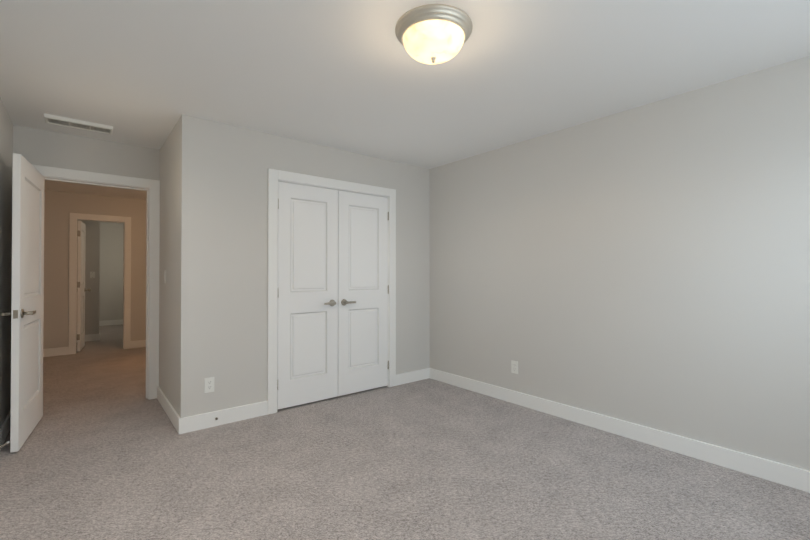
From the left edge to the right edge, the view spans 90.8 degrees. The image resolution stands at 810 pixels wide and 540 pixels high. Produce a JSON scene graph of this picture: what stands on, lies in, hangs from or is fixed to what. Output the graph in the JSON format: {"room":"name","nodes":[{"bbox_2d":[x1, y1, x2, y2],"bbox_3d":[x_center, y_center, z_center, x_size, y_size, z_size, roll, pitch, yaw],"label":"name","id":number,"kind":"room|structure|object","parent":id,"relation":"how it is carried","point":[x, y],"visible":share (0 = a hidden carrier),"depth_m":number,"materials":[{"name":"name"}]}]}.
{"room":"empty bedroom","nodes":[
{"label":"empty bedroom","id":0,"kind":"room"},
{"bbox_2d":[0,97,12,427],"bbox_3d":[-1.560,0.010,1.129,0.120,2.440,5.660,0,-1,-39],"label":"wall","id":1,"kind":"structure","parent":0,"point":[6,150],"depth_m":3.00,"materials":[{"name":"paint"}]},
{"bbox_2d":[0,409,10,449],"bbox_3d":[-1.502,1.172,1.167,0.030,0.118,5.420,0,-1,-39],"label":"baseboard","id":2,"kind":"structure","parent":1,"relation":"attached to","point":[4,430],"depth_m":2.93,"materials":[{"name":"white wood"}]},
{"bbox_2d":[13,125,159,179],"bbox_3d":[-2.857,0.030,3.644,1.035,2.440,0.120,0,-1,-39],"label":"wall","id":3,"kind":"structure","parent":0,"point":[33,146],"depth_m":3.57,"materials":[{"name":"paint"}]},
{"bbox_2d":[31,164,159,399],"bbox_3d":[-2.835,0.185,3.661,0.985,2.131,0.158,0,-1,-39],"label":"door frame","id":4,"kind":"structure","parent":3,"relation":"attached to","point":[151,187],"depth_m":3.89,"materials":[{"name":"white wood"}]},
{"bbox_2d":[1,153,44,452],"bbox_3d":[-2.885,0.222,3.027,0.173,2.023,0.806,0,-1,-39],"label":"bedroom door","id":5,"kind":"structure","parent":4,"relation":"attached to","point":[26,313],"depth_m":2.90,"materials":[{"name":"white wood"}]},
{"bbox_2d":[77,220,99,334],"bbox_3d":[-6.105,0.056,6.906,1.300,2.440,0.120,0,-1,-39],"label":"wall","id":6,"kind":"structure","parent":0,"point":[92,249],"depth_m":7.20,"materials":[{"name":"paint"}]},
{"bbox_2d":[90,272,94,277],"bbox_3d":[-5.636,0.089,7.201,0.072,0.116,0.012,0,-1,-39],"label":"light switch","id":7,"kind":"object","parent":6,"relation":"attached to","point":[92,274],"visible":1,"depth_m":7.20,"materials":[{"name":"white plastic"}]},
{"bbox_2d":[85,333,99,341],"bbox_3d":[-6.063,1.217,6.857,1.315,0.118,0.035,0,-1,-39],"label":"baseboard","id":8,"kind":"structure","parent":6,"relation":"attached to","point":[94,337],"depth_m":7.19,"materials":[{"name":"white wood"}]},
{"bbox_2d":[43,190,146,348],"bbox_3d":[-4.704,0.052,6.369,4.000,2.440,0.120,0,-1,-39],"label":"wall","id":9,"kind":"structure","parent":0,"point":[59,206],"depth_m":5.99,"materials":[{"name":"paint"}]},
{"bbox_2d":[43,347,68,356],"bbox_3d":[-5.620,1.206,5.529,1.469,0.118,0.015,0,-1,-39],"label":"baseboard","id":10,"kind":"structure","parent":9,"relation":"attached to","point":[47,352],"depth_m":5.89,"materials":[{"name":"white wood"}]},
{"bbox_2d":[77,221,90,351],"bbox_3d":[-5.183,0.249,6.433,0.198,2.023,0.584,0,-1,-39],"label":"door","id":11,"kind":"structure","parent":9,"relation":"in","point":[81,233],"depth_m":6.27,"materials":[{"name":"white wood"}]},
{"bbox_2d":[130,340,145,347],"bbox_3d":[-3.796,1.218,7.008,1.694,0.118,0.015,0,-1,-39],"label":"baseboard","id":12,"kind":"structure","parent":9,"relation":"attached to","point":[140,343],"depth_m":6.54,"materials":[{"name":"white wood"}]},
{"bbox_2d":[99,222,123,320],"bbox_3d":[-6.942,0.076,9.446,3.200,2.440,0.120,0,-1,-39],"label":"wall","id":13,"kind":"structure","parent":0,"point":[111,275],"depth_m":9.39,"materials":[{"name":"paint"}]},
{"bbox_2d":[99,319,122,325],"bbox_3d":[-6.908,1.237,9.377,3.180,0.118,0.015,0,-1,-39],"label":"baseboard","id":14,"kind":"structure","parent":13,"relation":"attached to","point":[107,322],"depth_m":9.37,"materials":[{"name":"white wood"}]},
{"bbox_2d":[159,120,178,413],"bbox_3d":[-2.092,0.030,3.617,0.120,2.440,1.125,0,-1,-39],"label":"wall","id":15,"kind":"structure","parent":0,"point":[168,263],"depth_m":3.46,"materials":[{"name":"paint"}]},
{"bbox_2d":[157,386,179,433],"bbox_3d":[-2.062,1.190,3.468,0.019,0.118,1.140,0,-1,-39],"label":"baseboard","id":16,"kind":"structure","parent":15,"relation":"attached to","point":[166,405],"depth_m":3.35,"materials":[{"name":"white wood"}]},
{"bbox_2d":[178,114,429,417],"bbox_3d":[-0.748,0.032,3.906,2.570,2.440,0.120,0,-1,-39],"label":"wall","id":17,"kind":"structure","parent":0,"point":[223,264],"depth_m":3.33,"materials":[{"name":"paint"}]},
{"bbox_2d":[204,377,213,392],"bbox_3d":[-1.551,0.912,3.165,0.072,0.116,0.008,0,-1,-39],"label":"outlet","id":18,"kind":"object","parent":17,"relation":"attached to","point":[208,384],"visible":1,"depth_m":3.16,"materials":[{"name":"white plastic"}]},
{"bbox_2d":[180,401,267,433],"bbox_3d":[-1.441,1.188,3.248,0.647,0.118,0.017,0,-1,-39],"label":"baseboard","id":19,"kind":"structure","parent":17,"relation":"attached to","point":[230,415],"depth_m":3.21,"materials":[{"name":"white wood"}]},
{"bbox_2d":[277,181,337,409],"bbox_3d":[-0.905,0.225,3.728,0.612,2.017,0.153,0,-1,-39],"label":"closet door","id":20,"kind":"structure","parent":17,"relation":"in","point":[307,361],"depth_m":3.71,"materials":[{"name":"white wood"}]},
{"bbox_2d":[267,168,395,414],"bbox_3d":[-0.685,0.187,3.945,1.397,2.131,0.140,0,-1,-39],"label":"door frame","id":21,"kind":"structure","parent":17,"relation":"attached to","point":[274,175],"depth_m":3.58,"materials":[{"name":"white wood"}]},
{"bbox_2d":[338,190,388,395],"bbox_3d":[-0.426,0.228,4.116,0.612,2.017,0.153,0,-1,-39],"label":"closet door","id":22,"kind":"structure","parent":17,"relation":"in","point":[363,293],"depth_m":4.09,"materials":[{"name":"white wood"}]},
{"bbox_2d":[396,368,427,385],"bbox_3d":[0.081,1.198,4.481,0.476,0.118,0.015,0,-1,-39],"label":"baseboard","id":23,"kind":"structure","parent":17,"relation":"attached to","point":[408,377],"depth_m":4.47,"materials":[{"name":"white wood"}]},
{"bbox_2d":[0,324,809,539],"bbox_3d":[-2.793,1.309,4.677,5.250,0.100,12.900,0,-1,-39],"label":"floor","id":24,"kind":"structure","parent":0,"point":[106,451],"depth_m":2.40,"materials":[{"name":"carpet"}]},
{"bbox_2d":[0,0,809,199],"bbox_3d":[-2.793,-1.231,4.697,5.250,0.100,12.900,0,-1,-39],"label":"ceiling","id":25,"kind":"structure","parent":0,"point":[354,76],"depth_m":2.34,"materials":[{"name":"paint"}]},
{"bbox_2d":[44,113,112,134],"bbox_3d":[-2.639,-1.179,3.241,0.425,0.028,0.165,0,-1,-39],"label":"ceiling vent","id":26,"kind":"object","parent":25,"relation":"in","point":[76,123],"visible":1,"depth_m":3.22,"materials":[{"name":"white metal"}]},
{"bbox_2d":[395,4,472,63],"bbox_3d":[0.142,-1.118,1.991,0.384,0.170,0.384,0,-1,-39],"label":"lamp","id":27,"kind":"object","parent":25,"relation":"attached to","point":[433,34],"visible":1,"depth_m":1.89,"materials":[{"name":"white glass"}]},
{"bbox_2d":[430,56,809,470],"bbox_3d":[1.333,0.029,3.475,0.120,2.440,5.660,0,-1,-39],"label":"wall","id":28,"kind":"structure","parent":0,"point":[647,265],"depth_m":2.85,"materials":[{"name":"paint"}]},
{"bbox_2d":[511,360,517,373],"bbox_3d":[1.028,0.911,3.743,0.008,0.116,0.072,0,-1,-39],"label":"outlet","id":29,"kind":"object","parent":28,"relation":"attached to","point":[514,366],"visible":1,"depth_m":3.74,"materials":[{"name":"white plastic"}]},
{"bbox_2d":[428,368,809,492],"bbox_3d":[1.633,1.186,2.986,0.017,0.118,4.295,0,-1,-39],"label":"baseboard","id":30,"kind":"structure","parent":28,"relation":"attached to","point":[781,473],"depth_m":2.83,"materials":[{"name":"white wood"}]}
]}

